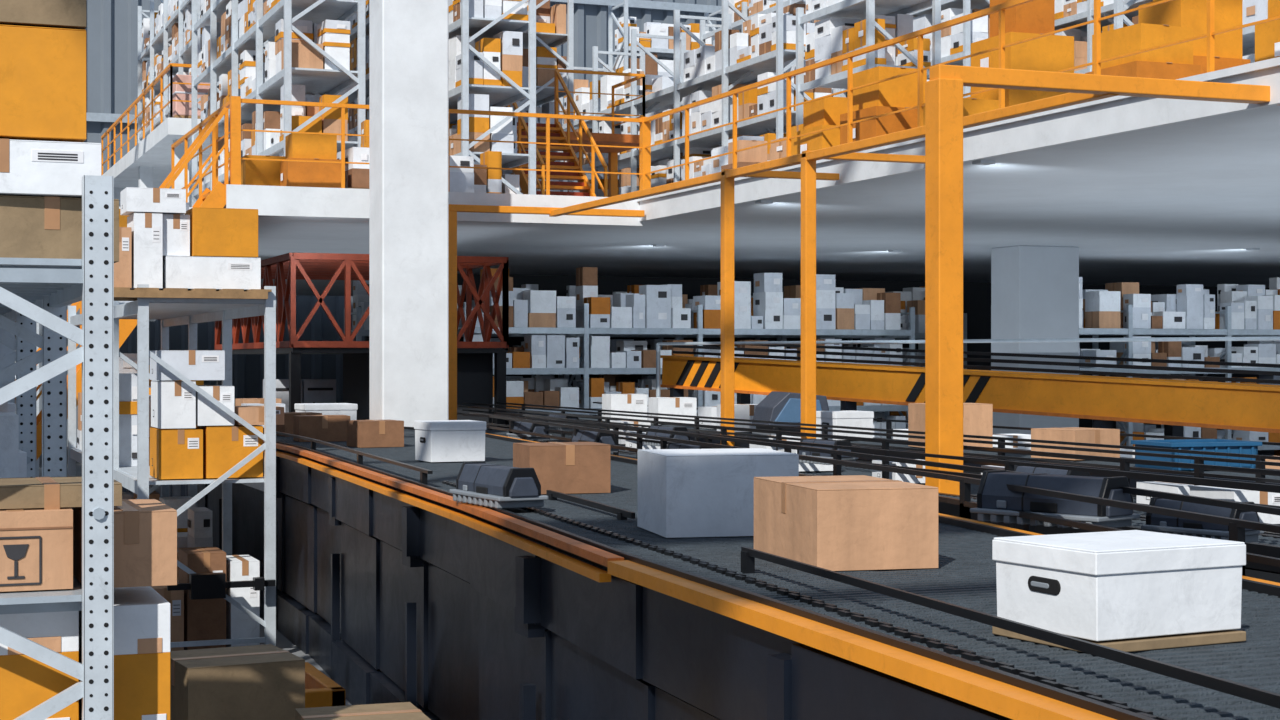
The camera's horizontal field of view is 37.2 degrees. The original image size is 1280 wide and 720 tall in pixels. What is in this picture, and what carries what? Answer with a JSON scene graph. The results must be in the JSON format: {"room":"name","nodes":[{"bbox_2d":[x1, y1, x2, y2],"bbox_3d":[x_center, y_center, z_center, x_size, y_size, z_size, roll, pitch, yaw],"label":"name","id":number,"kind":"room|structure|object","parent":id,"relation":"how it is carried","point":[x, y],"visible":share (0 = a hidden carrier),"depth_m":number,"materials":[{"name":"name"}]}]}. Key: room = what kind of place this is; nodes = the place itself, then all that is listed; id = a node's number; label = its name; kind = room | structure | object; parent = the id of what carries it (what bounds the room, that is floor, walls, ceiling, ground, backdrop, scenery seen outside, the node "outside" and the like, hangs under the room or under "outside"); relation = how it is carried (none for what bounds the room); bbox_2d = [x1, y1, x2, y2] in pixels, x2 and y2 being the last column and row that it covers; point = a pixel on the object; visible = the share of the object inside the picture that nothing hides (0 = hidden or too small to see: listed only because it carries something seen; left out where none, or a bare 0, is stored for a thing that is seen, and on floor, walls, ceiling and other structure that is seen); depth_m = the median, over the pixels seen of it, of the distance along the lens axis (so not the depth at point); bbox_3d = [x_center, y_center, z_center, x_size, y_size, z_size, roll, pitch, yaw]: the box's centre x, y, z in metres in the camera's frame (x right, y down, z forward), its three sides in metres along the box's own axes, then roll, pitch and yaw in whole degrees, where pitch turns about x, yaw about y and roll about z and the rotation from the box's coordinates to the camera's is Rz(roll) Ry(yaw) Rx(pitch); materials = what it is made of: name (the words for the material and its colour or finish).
{"room":"distribution center","nodes":[
{"label":"distribution center","id":0,"kind":"room"},
{"bbox_2d":[39,0,812,444],"bbox_3d":[-0.612,-9.500,61.935,80.260,24.000,0.300,0,0,-21],"label":"wall","id":1,"kind":"structure","parent":0,"point":[111,29],"depth_m":57.47,"materials":[{"name":"metal"}]},
{"bbox_2d":[39,445,1273,705],"bbox_3d":[9.643,2.600,32.818,78.000,0.200,70.000,0,0,-21],"label":"floor","id":2,"kind":"structure","parent":0,"point":[282,642],"depth_m":16.76,"materials":[{"name":"concrete"}]},
{"bbox_2d":[0,175,113,719],"bbox_3d":[-3.897,0.914,10.261,1.270,3.172,7.950,0,0,-21],"label":"rack","id":3,"kind":"object","parent":2,"relation":"on","point":[32,290],"visible":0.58,"depth_m":6.81,"materials":[{"name":"metal"}]},
{"bbox_2d":[0,507,72,591],"bbox_3d":[-2.375,0.694,7.176,0.400,0.292,0.605,0,0,-21],"label":"cardboard box","id":4,"kind":"object","parent":3,"relation":"on","point":[36,544],"visible":0.94,"depth_m":6.93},
{"bbox_2d":[0,476,121,509],"bbox_3d":[-2.255,0.519,7.226,0.500,0.122,0.504,0,0,-21],"label":"cardboard box","id":5,"kind":"object","parent":4,"relation":"on","point":[48,493],"visible":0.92,"depth_m":7.00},
{"bbox_2d":[0,611,78,719],"bbox_3d":[-2.460,1.245,7.145,0.620,0.730,0.607,0,0,-21],"label":"carton","id":6,"kind":"object","parent":3,"relation":"in","point":[26,682],"visible":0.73,"depth_m":6.93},
{"bbox_2d":[0,195,118,262],"bbox_3d":[-2.283,-0.484,7.269,0.480,0.235,0.604,0,0,-24],"label":"cardboard box","id":7,"kind":"object","parent":3,"relation":"on","point":[30,226],"visible":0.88,"depth_m":6.98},
{"bbox_2d":[0,138,100,197],"bbox_3d":[-2.442,-0.704,7.206,0.703,0.196,0.705,0,0,-21],"label":"carton","id":8,"kind":"object","parent":7,"relation":"on","point":[27,167],"visible":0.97,"depth_m":6.94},
{"bbox_2d":[0,25,85,141],"bbox_3d":[-2.526,-1.018,7.190,0.770,0.404,0.670,0,0,-21],"label":"carton","id":9,"kind":"object","parent":8,"relation":"on","point":[43,69],"visible":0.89,"depth_m":6.96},
{"bbox_2d":[0,0,85,29],"bbox_3d":[-2.526,-1.367,7.190,0.770,0.271,0.674,0,0,-21],"label":"cardboard box","id":10,"kind":"object","parent":9,"relation":"on","point":[67,14],"visible":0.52,"depth_m":6.97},
{"bbox_2d":[70,499,176,587],"bbox_3d":[-1.994,0.699,7.313,0.330,0.281,0.634,0,0,-21],"label":"cardboard box","id":11,"kind":"object","parent":3,"relation":"on","point":[145,530],"visible":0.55,"depth_m":7.05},
{"bbox_2d":[79,586,169,719],"bbox_3d":[-2.004,1.260,7.325,0.300,0.700,0.607,0,0,-21],"label":"carton","id":12,"kind":"object","parent":3,"relation":"on","point":[141,614],"visible":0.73,"depth_m":7.07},
{"bbox_2d":[15,107,227,460],"bbox_3d":[-7.005,-0.322,24.003,3.555,5.784,1.050,0,0,-21],"label":"staircase","id":13,"kind":"structure","parent":2,"relation":"on","point":[216,198],"depth_m":24.09,"materials":[{"name":"metal"}]},
{"bbox_2d":[151,583,183,650],"bbox_3d":[-4.035,2.196,16.064,0.273,0.596,0.555,0,0,-21],"label":"cardboard box","id":14,"kind":"object","parent":2,"relation":"on","point":[175,598],"visible":0.41,"depth_m":15.83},
{"bbox_2d":[68,207,275,647],"bbox_3d":[-4.780,0.527,18.792,1.184,3.947,6.872,0,0,-21],"label":"rack","id":15,"kind":"object","parent":2,"relation":"on","point":[132,382],"visible":0.27,"depth_m":15.95,"materials":[{"name":"metal"}]},
{"bbox_2d":[150,428,202,478],"bbox_3d":[-3.928,0.783,16.079,0.363,0.411,0.605,0,0,-21],"label":"carton","id":16,"kind":"object","parent":15,"relation":"in","point":[177,453],"visible":0.87,"depth_m":15.81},
{"bbox_2d":[151,381,195,428],"bbox_3d":[-3.951,0.373,16.070,0.293,0.391,0.605,0,0,-21],"label":"carton","id":17,"kind":"object","parent":16,"relation":"on","point":[173,403],"visible":0.97,"depth_m":15.80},
{"bbox_2d":[150,350,224,379],"bbox_3d":[-3.844,0.043,16.112,0.543,0.251,0.605,0,0,-21],"label":"carton","id":18,"kind":"object","parent":17,"relation":"on","point":[193,364],"visible":0.97,"depth_m":15.85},
{"bbox_2d":[114,287,271,300],"bbox_3d":[-3.894,-0.550,16.146,1.320,0.080,1.100,0,0,-21],"label":"wooden pallet","id":19,"kind":"object","parent":15,"relation":"on","point":[120,293],"visible":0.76,"depth_m":15.65,"materials":[{"name":"brown wood"}]},
{"bbox_2d":[114,227,131,287],"bbox_3d":[-4.384,-0.845,15.845,0.223,0.501,0.505,0,0,-21],"label":"cardboard box","id":20,"kind":"object","parent":19,"relation":"on","point":[122,269],"visible":0.41,"depth_m":15.63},
{"bbox_2d":[127,213,162,289],"bbox_3d":[-4.156,-0.904,15.935,0.233,0.621,0.505,0,0,-21],"label":"carton","id":21,"kind":"object","parent":19,"relation":"on","point":[147,228],"visible":0.78,"depth_m":15.71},
{"bbox_2d":[120,187,185,214],"bbox_3d":[-4.086,-1.325,15.936,0.483,0.201,0.455,0,0,-21],"label":"carton","id":22,"kind":"object","parent":21,"relation":"on","point":[132,199],"visible":1,"depth_m":15.74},
{"bbox_2d":[159,256,260,289],"bbox_3d":[-3.657,-0.730,16.131,0.785,0.271,0.503,0,0,-21],"label":"carton","id":23,"kind":"object","parent":19,"relation":"on","point":[190,272],"visible":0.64,"depth_m":15.90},
{"bbox_2d":[163,214,189,256],"bbox_3d":[-3.946,-1.042,16.044,0.223,0.346,0.455,0,0,-21],"label":"carton","id":24,"kind":"object","parent":23,"relation":"on","point":[176,227],"visible":0.78,"depth_m":15.84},
{"bbox_2d":[185,207,257,257],"bbox_3d":[-3.564,-1.071,16.169,0.540,0.404,0.500,0,0,-21],"label":"carton","id":25,"kind":"object","parent":23,"relation":"on","point":[214,232],"visible":0.77,"depth_m":15.94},
{"bbox_2d":[196,424,262,477],"bbox_3d":[-3.514,0.773,16.242,0.473,0.431,0.605,0,0,-21],"label":"carton","id":26,"kind":"object","parent":15,"relation":"in","point":[224,446],"visible":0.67,"depth_m":15.96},
{"bbox_2d":[196,385,233,425],"bbox_3d":[-3.658,0.384,16.185,0.303,0.331,0.605,0,0,-21],"label":"carton","id":27,"kind":"object","parent":26,"relation":"on","point":[207,413],"visible":0.75,"depth_m":15.90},
{"bbox_2d":[178,547,225,649],"bbox_3d":[-3.732,2.056,16.183,0.323,0.876,0.555,0,0,-21],"label":"cardboard box","id":28,"kind":"object","parent":2,"relation":"on","point":[204,619],"visible":0.47,"depth_m":15.94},
{"bbox_2d":[226,555,259,646],"bbox_3d":[-3.434,2.096,16.300,0.243,0.796,0.555,0,0,-21],"label":"carton","id":29,"kind":"object","parent":2,"relation":"on","point":[239,624],"visible":0.7,"depth_m":16.05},
{"bbox_2d":[263,379,335,411],"bbox_3d":[-5.305,1.400,29.606,1.030,2.200,0.620,0,0,-21],"label":"storage box","id":30,"kind":"object","parent":2,"relation":"on","point":[312,390],"visible":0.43,"depth_m":29.39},
{"bbox_2d":[305,662,345,707],"bbox_3d":[-2.435,2.320,12.798,0.650,0.360,1.200,0,0,-21],"label":"cardboard box","id":31,"kind":"object","parent":2,"relation":"on","point":[320,690],"depth_m":12.35,"materials":[{"name":"orange cardboard"}]},
{"bbox_2d":[215,253,508,427],"bbox_3d":[-4.605,0.502,30.107,3.190,3.995,6.690,0,0,-21],"label":"steel truss structure","id":32,"kind":"object","parent":2,"relation":"on","point":[474,359],"visible":0.44,"depth_m":27.59},
{"bbox_2d":[369,0,448,426],"bbox_3d":[-2.884,-4.500,23.692,1.000,14.000,0.860,0,0,-21],"label":"concrete column","id":33,"kind":"structure","parent":2,"relation":"on","point":[409,39],"depth_m":23.39,"materials":[{"name":"white paint"}]},
{"bbox_2d":[344,280,966,428],"bbox_3d":[0.659,0.414,40.618,13.953,4.171,1.253,0,0,-21],"label":"rack","id":34,"kind":"object","parent":2,"relation":"on","point":[913,296],"visible":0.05,"depth_m":40.53,"materials":[{"name":"cardboard"}]},
{"bbox_2d":[457,267,914,438],"bbox_3d":[0.936,0.374,36.643,9.353,4.252,1.253,0,0,-21],"label":"rack","id":35,"kind":"object","parent":2,"relation":"on","point":[656,309],"visible":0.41,"depth_m":35.90,"materials":[{"name":"cardboard"}]},
{"bbox_2d":[122,427,1279,719],"bbox_3d":[-1.908,1.635,16.439,3.120,1.730,34.117,0,0,-20],"label":"conveyor","id":36,"kind":"object","parent":2,"relation":"on","point":[399,589],"visible":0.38,"depth_m":7.99,"materials":[{"name":"metal"}]},
{"bbox_2d":[293,415,349,441],"bbox_3d":[-3.142,0.671,18.753,0.500,0.251,0.404,0,0,-19],"label":"cardboard box","id":37,"kind":"object","parent":36,"relation":"on","point":[327,428],"visible":0.98,"depth_m":18.57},
{"bbox_2d":[294,403,357,419],"bbox_3d":[-3.536,0.642,21.392,0.600,0.301,0.500,0,0,-23],"label":"storage box","id":38,"kind":"object","parent":36,"relation":"on","point":[349,409],"visible":0.55,"depth_m":21.20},
{"bbox_2d":[263,429,432,484],"bbox_3d":[-3.362,0.745,17.750,0.210,0.110,12.505,0,0,-20],"label":"rail","id":39,"kind":"object","parent":36,"relation":"on","point":[424,472],"visible":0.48,"depth_m":14.14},
{"bbox_2d":[347,420,403,447],"bbox_3d":[-2.443,0.676,17.524,0.420,0.241,0.404,0,0,-26],"label":"cardboard box","id":40,"kind":"object","parent":36,"relation":"on","point":[360,433],"visible":1,"depth_m":17.36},
{"bbox_2d":[414,420,485,461],"bbox_3d":[-1.500,0.637,14.994,0.460,0.311,0.420,0,0,-24],"label":"storage box","id":41,"kind":"object","parent":36,"relation":"on","point":[435,440],"visible":1,"depth_m":14.82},
{"bbox_2d":[449,462,547,508],"bbox_3d":[-0.761,0.666,10.174,0.280,0.208,0.710,0,0,-27],"label":"motor housing","id":42,"kind":"object","parent":36,"relation":"on","point":[477,483],"visible":1,"depth_m":9.95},
{"bbox_2d":[513,442,610,493],"bbox_3d":[-0.478,0.651,11.527,0.500,0.291,0.424,0,0,-17],"label":"cardboard box","id":43,"kind":"object","parent":36,"relation":"on","point":[562,467],"visible":0.96,"depth_m":11.34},
{"bbox_2d":[546,490,634,519],"bbox_3d":[-0.280,0.775,10.154,0.039,0.050,1.706,0,0,-17],"label":"rail","id":44,"kind":"object","parent":36,"relation":"on","point":[622,514],"visible":1,"depth_m":10.02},
{"bbox_2d":[637,448,798,537],"bbox_3d":[0.355,0.613,8.867,0.620,0.369,0.600,0,0,-13],"label":"storage box","id":45,"kind":"object","parent":36,"relation":"on","point":[682,493],"visible":0.93,"depth_m":8.57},
{"bbox_2d":[754,475,937,570],"bbox_3d":[0.809,0.641,7.606,0.494,0.311,0.800,0,0,-14],"label":"cardboard box","id":46,"kind":"object","parent":36,"relation":"on","point":[845,522],"visible":0.97,"depth_m":7.25,"materials":[{"name":"cardboard"}]},
{"bbox_2d":[463,413,1279,574],"bbox_3d":[0.620,0.798,12.867,0.242,0.403,17.566,0,0,-16],"label":"rail","id":47,"kind":"object","parent":36,"relation":"attached to","point":[1237,527],"visible":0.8,"depth_m":9.13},
{"bbox_2d":[486,426,1279,575],"bbox_3d":[0.620,0.859,12.867,0.242,0.283,17.566,0,0,-16],"label":"rail","id":48,"kind":"object","parent":36,"relation":"attached to","point":[1251,557],"visible":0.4,"depth_m":8.82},
{"bbox_2d":[741,547,1279,708],"bbox_3d":[1.119,0.753,4.767,0.039,0.093,5.068,0,0,-17],"label":"rail","id":49,"kind":"object","parent":36,"relation":"on","point":[748,555],"visible":1,"depth_m":4.99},
{"bbox_2d":[970,470,1139,528],"bbox_3d":[1.973,0.660,9.048,0.336,0.239,0.751,0,0,-42],"label":"carrier","id":50,"kind":"object","parent":36,"relation":"on","point":[996,503],"visible":0.83,"depth_m":8.94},
{"bbox_2d":[992,530,1245,651],"bbox_3d":[1.373,0.657,5.463,0.550,0.281,0.450,0,0,-27],"label":"storage box","id":51,"kind":"object","parent":36,"relation":"on","point":[1127,590],"visible":0.96,"depth_m":5.30,"materials":[{"name":"cardboard"}]},
{"bbox_2d":[1141,497,1263,542],"bbox_3d":[2.595,0.736,8.752,0.280,0.187,0.494,0,0,-39],"label":"motor housing","id":52,"kind":"object","parent":36,"relation":"attached to","point":[1159,523],"visible":0.66,"depth_m":8.67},
{"bbox_2d":[449,64,1279,494],"bbox_3d":[1.123,0.230,19.488,3.126,4.540,12.792,0,0,-21],"label":"frame","id":53,"kind":"object","parent":2,"relation":"on","point":[945,122],"visible":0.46,"depth_m":13.74,"materials":[{"name":"paint"}]},
{"bbox_2d":[485,428,1279,535],"bbox_3d":[1.692,1.725,16.236,0.950,1.550,23.028,0,0,-21],"label":"conveyor","id":54,"kind":"object","parent":2,"relation":"on","point":[845,470],"visible":0.09,"depth_m":16.23,"materials":[{"name":"metal"}]},
{"bbox_2d":[457,405,1279,485],"bbox_3d":[1.107,0.800,16.289,0.035,0.400,22.500,0,0,-21],"label":"rail","id":55,"kind":"object","parent":54,"relation":"attached to","point":[1124,462],"visible":0.7,"depth_m":13.99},
{"bbox_2d":[457,413,1279,492],"bbox_3d":[1.107,0.710,16.289,0.030,0.020,22.500,0,0,-21],"label":"rail","id":56,"kind":"object","parent":55,"relation":"attached to","point":[857,451],"visible":0.27,"depth_m":11.68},
{"bbox_2d":[462,402,1279,485],"bbox_3d":[1.619,0.800,16.491,0.035,0.400,22.500,0,0,-21],"label":"rail","id":57,"kind":"object","parent":54,"relation":"attached to","point":[1197,460],"visible":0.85,"depth_m":14.28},
{"bbox_2d":[462,409,1279,482],"bbox_3d":[1.619,0.710,16.491,0.030,0.020,22.500,0,0,-21],"label":"rail","id":58,"kind":"object","parent":57,"relation":"attached to","point":[628,424],"visible":0.62,"depth_m":13.47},
{"bbox_2d":[494,402,1279,483],"bbox_3d":[2.056,0.800,16.663,0.035,0.400,22.500,0,0,-21],"label":"rail","id":59,"kind":"object","parent":54,"relation":"attached to","point":[1000,439],"visible":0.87,"depth_m":14.91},
{"bbox_2d":[495,410,1279,475],"bbox_3d":[2.056,0.710,16.663,0.030,0.020,22.500,0,0,-21],"label":"rail","id":60,"kind":"object","parent":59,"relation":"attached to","point":[495,410],"visible":0.34,"depth_m":14.69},
{"bbox_2d":[1190,485,1279,523],"bbox_3d":[3.492,0.839,11.048,0.403,0.201,0.425,0,0,-19],"label":"carton","id":61,"kind":"object","parent":54,"relation":"on","point":[1239,495],"visible":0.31,"depth_m":10.86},
{"bbox_2d":[493,407,1279,496],"bbox_3d":[1.735,1.653,20.015,1.100,1.695,28.028,0,0,-21],"label":"conveyor","id":62,"kind":"object","parent":2,"relation":"on","point":[1133,482],"visible":0.15,"depth_m":15.94,"materials":[{"name":"metal"}]},
{"bbox_2d":[602,394,647,420],"bbox_3d":[-0.204,0.624,25.069,0.503,0.351,0.425,0,0,-17],"label":"carton","id":63,"kind":"object","parent":62,"relation":"on","point":[620,402],"visible":0.84,"depth_m":24.88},
{"bbox_2d":[648,397,696,424],"bbox_3d":[0.403,0.633,23.803,0.503,0.331,0.425,0,0,-17],"label":"carton","id":64,"kind":"object","parent":62,"relation":"on","point":[664,405],"visible":0.86,"depth_m":23.62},
{"bbox_2d":[752,391,828,435],"bbox_3d":[1.611,0.568,20.195,0.695,0.459,0.800,0,0,-12],"label":"console","id":65,"kind":"object","parent":62,"relation":"on","point":[776,406],"visible":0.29,"depth_m":19.84},
{"bbox_2d":[816,410,873,439],"bbox_3d":[2.050,0.654,19.079,0.450,0.281,0.400,0,0,-27],"label":"storage box","id":66,"kind":"object","parent":62,"relation":"on","point":[851,418],"visible":0.81,"depth_m":18.92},
{"bbox_2d":[908,403,992,447],"bbox_3d":[2.849,0.599,17.459,0.620,0.401,0.504,0,0,-13],"label":"cardboard box","id":67,"kind":"object","parent":62,"relation":"on","point":[977,417],"visible":0.43,"depth_m":17.27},
{"bbox_2d":[1031,427,1119,459],"bbox_3d":[3.545,0.678,15.476,0.500,0.241,0.504,0,0,-32],"label":"cardboard box","id":68,"kind":"object","parent":62,"relation":"on","point":[1068,434],"visible":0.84,"depth_m":15.31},
{"bbox_2d":[1131,439,1261,470],"bbox_3d":[4.122,0.700,14.091,0.770,0.200,0.550,0,0,-18],"label":"crate","id":69,"kind":"object","parent":62,"relation":"on","point":[1211,445],"visible":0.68,"depth_m":13.89,"materials":[{"name":"plastic"}]},
{"bbox_2d":[611,452,1279,582],"bbox_3d":[1.388,1.700,13.966,0.420,1.600,19.028,0,0,-21],"label":"conveyor","id":70,"kind":"object","parent":2,"relation":"on","point":[1267,544],"visible":0.08,"depth_m":9.77,"materials":[{"name":"rubber"}]},
{"bbox_2d":[469,412,1279,527],"bbox_3d":[1.260,0.800,13.663,0.035,0.400,17.500,0,0,-21],"label":"rail","id":71,"kind":"object","parent":70,"relation":"attached to","point":[1009,465],"visible":0.7,"depth_m":11.37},
{"bbox_2d":[495,412,1279,531],"bbox_3d":[0.973,0.793,13.007,0.242,0.413,17.566,0,0,-16],"label":"rail","id":72,"kind":"object","parent":70,"relation":"attached to","point":[837,454],"visible":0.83,"depth_m":11.44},
{"bbox_2d":[656,336,1279,396],"bbox_3d":[4.192,1.119,23.035,0.068,2.763,13.228,0,0,-37],"label":"handrail","id":73,"kind":"object","parent":2,"relation":"on","point":[1262,338],"visible":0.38,"depth_m":22.88,"materials":[{"name":"metal"}]},
{"bbox_2d":[660,344,1279,439],"bbox_3d":[4.920,1.110,23.721,1.508,2.780,13.477,0,0,-37],"label":"conveyor","id":74,"kind":"object","parent":2,"relation":"on","point":[1174,404],"visible":0.57,"depth_m":22.96,"materials":[{"name":"metal"}]},
{"bbox_2d":[991,245,1078,434],"bbox_3d":[6.811,0.280,32.777,1.400,4.440,1.100,0,0,-21],"label":"concrete column","id":75,"kind":"structure","parent":2,"relation":"on","point":[1035,289],"depth_m":32.39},
{"bbox_2d":[1079,277,1279,455],"bbox_3d":[12.316,0.367,37.901,11.653,4.267,1.253,0,0,-21],"label":"rack","id":76,"kind":"object","parent":2,"relation":"on","point":[1118,309],"visible":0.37,"depth_m":36.77,"materials":[{"name":"cardboard"}]},
{"bbox_3d":[-1.939,2.316,9.015,0.555,0.364,0.553,0,0,-25],"label":"cardboard box","id":77,"kind":"object","parent":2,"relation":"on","visible":0},
{"bbox_3d":[-1.939,1.949,9.015,0.555,0.364,0.553,0,0,-26],"label":"cardboard box","id":78,"kind":"object","parent":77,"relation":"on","visible":0},
{"bbox_2d":[170,644,304,719],"bbox_3d":[-1.940,1.583,9.017,0.554,0.364,0.550,0,0,-28],"label":"cardboard box","id":79,"kind":"object","parent":78,"relation":"on","point":[266,681],"visible":0.93,"depth_m":8.80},
{"bbox_3d":[-1.219,2.341,8.332,0.525,0.314,0.463,0,0,-15],"label":"cardboard box","id":80,"kind":"object","parent":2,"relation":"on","visible":0},
{"bbox_3d":[-1.219,2.025,8.332,0.525,0.314,0.463,0,0,-17],"label":"cardboard box","id":81,"kind":"object","parent":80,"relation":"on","visible":0},
{"bbox_2d":[295,702,430,719],"bbox_3d":[-1.219,1.708,8.333,0.524,0.314,0.460,0,0,-18],"label":"cardboard box","id":82,"kind":"object","parent":81,"relation":"on","point":[401,710],"visible":1,"depth_m":8.37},
{"bbox_2d":[223,57,1279,295],"bbox_3d":[11.772,-2.035,36.881,41.060,0.390,54.000,0,0,-21],"label":"floor","id":83,"kind":"structure","parent":0,"point":[1149,191],"depth_m":25.16,"materials":[{"name":"white paint"}]},
{"bbox_2d":[102,117,209,208],"bbox_3d":[-10.341,-3.600,46.442,4.200,2.800,14.000,0,0,-21],"label":"platform","id":84,"kind":"object","parent":83,"relation":"on","point":[148,164],"visible":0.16,"depth_m":44.06,"materials":[{"name":"white paint"}]},
{"bbox_2d":[101,63,209,175],"bbox_3d":[-10.349,-5.566,46.422,4.072,1.132,13.872,0,0,-21],"label":"guard railing","id":85,"kind":"object","parent":84,"relation":"on","point":[170,66],"visible":0.6,"depth_m":43.53,"materials":[{"name":"metal"}]},
{"bbox_2d":[138,0,202,142],"bbox_3d":[-11.018,-7.250,46.390,1.270,4.500,10.570,0,0,-21],"label":"rack","id":86,"kind":"object","parent":84,"relation":"on","point":[164,37],"visible":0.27,"depth_m":47.33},
{"bbox_2d":[173,74,209,118],"bbox_3d":[-9.500,-5.490,40.217,0.800,0.980,0.800,0,0,-21],"label":"load","id":87,"kind":"object","parent":84,"relation":"on","point":[180,91],"visible":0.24,"depth_m":39.82,"materials":[{"name":"beige cardboard"}]},
{"bbox_2d":[241,155,284,185],"bbox_3d":[-5.210,-2.502,26.322,0.611,0.603,0.620,0,0,-21],"label":"cardboard box","id":88,"kind":"object","parent":83,"relation":"on","point":[253,172],"visible":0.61,"depth_m":26.02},
{"bbox_2d":[192,0,364,205],"bbox_3d":[-6.339,-5.817,32.326,1.270,7.234,9.370,0,0,-21],"label":"rack","id":89,"kind":"object","parent":83,"relation":"on","point":[283,50],"visible":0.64,"depth_m":29.67,"materials":[{"name":"metal"}]},
{"bbox_2d":[280,133,340,187],"bbox_3d":[-4.455,-2.627,25.760,0.772,0.853,0.620,0,0,-21],"label":"stack","id":90,"kind":"object","parent":83,"relation":"on","point":[313,147],"visible":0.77,"depth_m":25.53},
{"bbox_2d":[337,120,368,188],"bbox_3d":[-3.491,-2.782,26.462,1.400,1.143,1.100,0,0,-21],"label":"stack","id":91,"kind":"object","parent":83,"relation":"on","point":[356,175],"visible":0.26,"depth_m":25.85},
{"bbox_2d":[336,0,535,194],"bbox_3d":[-4.319,-5.816,35.110,1.270,7.232,11.670,0,0,-21],"label":"rack","id":92,"kind":"object","parent":83,"relation":"on","point":[486,36],"visible":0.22,"depth_m":29.93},
{"bbox_2d":[450,151,501,192],"bbox_3d":[-2.631,-2.626,27.553,1.400,0.833,1.100,0,0,-21],"label":"stack","id":93,"kind":"object","parent":83,"relation":"on","point":[474,180],"visible":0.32,"depth_m":27.59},
{"bbox_2d":[502,0,573,193],"bbox_3d":[-3.561,-4.900,41.374,1.270,5.400,9.370,0,0,-21],"label":"rack","id":94,"kind":"object","parent":83,"relation":"on","point":[550,21],"visible":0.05,"depth_m":37.27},
{"bbox_2d":[507,70,607,196],"bbox_3d":[-1.537,-3.638,32.552,1.150,3.064,2.648,0,0,-21],"label":"staircase","id":95,"kind":"structure","parent":83,"relation":"on","point":[568,154],"depth_m":32.64,"materials":[{"name":"metal"}]},
{"bbox_2d":[517,130,639,196],"bbox_3d":[-1.524,-3.150,34.975,3.000,1.900,1.800,0,0,-21],"label":"platform","id":96,"kind":"object","parent":83,"relation":"on","point":[609,139],"depth_m":34.82,"materials":[{"name":"orange paint"}]},
{"bbox_2d":[554,69,644,133],"bbox_3d":[-1.010,-4.662,35.175,1.746,1.125,1.646,0,0,-21],"label":"guard railing","id":97,"kind":"object","parent":96,"relation":"on","point":[636,76],"visible":0.86,"depth_m":34.62,"materials":[{"name":"metal"}]},
{"bbox_2d":[608,0,721,76],"bbox_3d":[0.750,-6.000,52.530,3.070,7.600,1.370,0,0,-21],"label":"rack","id":98,"kind":"object","parent":83,"relation":"on","point":[662,49],"visible":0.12,"depth_m":51.97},
{"bbox_2d":[558,0,839,196],"bbox_3d":[0.804,-4.500,38.203,1.270,4.600,11.670,0,0,-21],"label":"rack","id":99,"kind":"object","parent":83,"relation":"on","point":[766,46],"visible":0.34,"depth_m":36.30,"materials":[{"name":"metal"}]},
{"bbox_2d":[171,0,1279,201],"bbox_3d":[0.313,-2.770,17.965,5.730,1.160,26.842,0,0,-21],"label":"guard railing","id":100,"kind":"object","parent":83,"relation":"on","point":[234,103],"visible":0.76,"depth_m":23.38,"materials":[{"name":"metal"}]},
{"bbox_2d":[721,140,766,171],"bbox_3d":[1.433,-2.551,25.285,0.508,0.703,0.620,0,0,-21],"label":"box","id":101,"kind":"object","parent":83,"relation":"on","point":[756,155],"visible":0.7,"depth_m":25.09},
{"bbox_2d":[794,97,846,154],"bbox_3d":[2.336,-2.627,22.308,0.830,0.853,0.829,0,0,-21],"label":"stack","id":102,"kind":"object","parent":83,"relation":"on","point":[823,113],"visible":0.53,"depth_m":22.04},
{"bbox_2d":[700,0,989,133],"bbox_3d":[4.055,-5.280,38.409,1.270,6.160,11.670,0,0,-21],"label":"rack","id":103,"kind":"object","parent":83,"relation":"on","point":[956,40],"visible":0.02,"depth_m":33.86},
{"bbox_2d":[796,0,940,125],"bbox_3d":[3.429,-4.242,28.812,1.270,4.084,2.470,0,0,-21],"label":"rack","id":104,"kind":"object","parent":83,"relation":"on","point":[845,26],"visible":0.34,"depth_m":28.46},
{"bbox_2d":[840,66,926,144],"bbox_3d":[2.764,-2.701,21.080,0.825,1.003,0.820,0,0,-21],"label":"box","id":105,"kind":"object","parent":83,"relation":"on","point":[899,93],"visible":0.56,"depth_m":20.78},
{"bbox_2d":[810,0,1152,73],"bbox_3d":[7.068,-5.826,39.219,1.270,7.251,13.970,0,0,-21],"label":"rack","id":106,"kind":"object","parent":83,"relation":"on","point":[1068,13],"visible":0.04,"depth_m":35.27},
{"bbox_2d":[967,0,1073,106],"bbox_3d":[4.169,-3.102,20.773,0.915,1.803,0.920,0,0,-21],"label":"stack","id":107,"kind":"object","parent":83,"relation":"on","point":[1052,53],"visible":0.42,"depth_m":20.49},
{"bbox_2d":[1085,23,1200,79],"bbox_3d":[4.661,-2.627,17.635,0.703,0.853,0.820,0,0,-21],"label":"box","id":108,"kind":"object","parent":83,"relation":"on","point":[1173,62],"visible":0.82,"depth_m":17.32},
{"bbox_2d":[1114,0,1267,55],"bbox_3d":[8.145,-4.950,25.026,1.270,5.500,4.770,0,0,-21],"label":"rack","id":109,"kind":"object","parent":83,"relation":"on","point":[1252,10],"visible":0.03,"depth_m":24.55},
{"bbox_2d":[1138,0,1249,73],"bbox_3d":[5.365,-3.102,18.558,0.816,1.803,0.820,0,0,-21],"label":"stack","id":110,"kind":"object","parent":83,"relation":"on","point":[1182,13],"visible":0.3,"depth_m":18.26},
{"bbox_2d":[1255,0,1279,61],"bbox_3d":[5.574,-2.701,15.308,0.822,1.003,0.920,0,0,-21],"label":"stack","id":111,"kind":"object","parent":83,"relation":"on","point":[1267,34],"visible":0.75,"depth_m":15.44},
{"bbox_2d":[364,274,1273,453],"bbox_3d":[10.384,0.285,48.264,35.300,4.430,0.200,0,0,-21],"label":"wall","id":112,"kind":"structure","parent":0,"point":[976,296],"depth_m":46.41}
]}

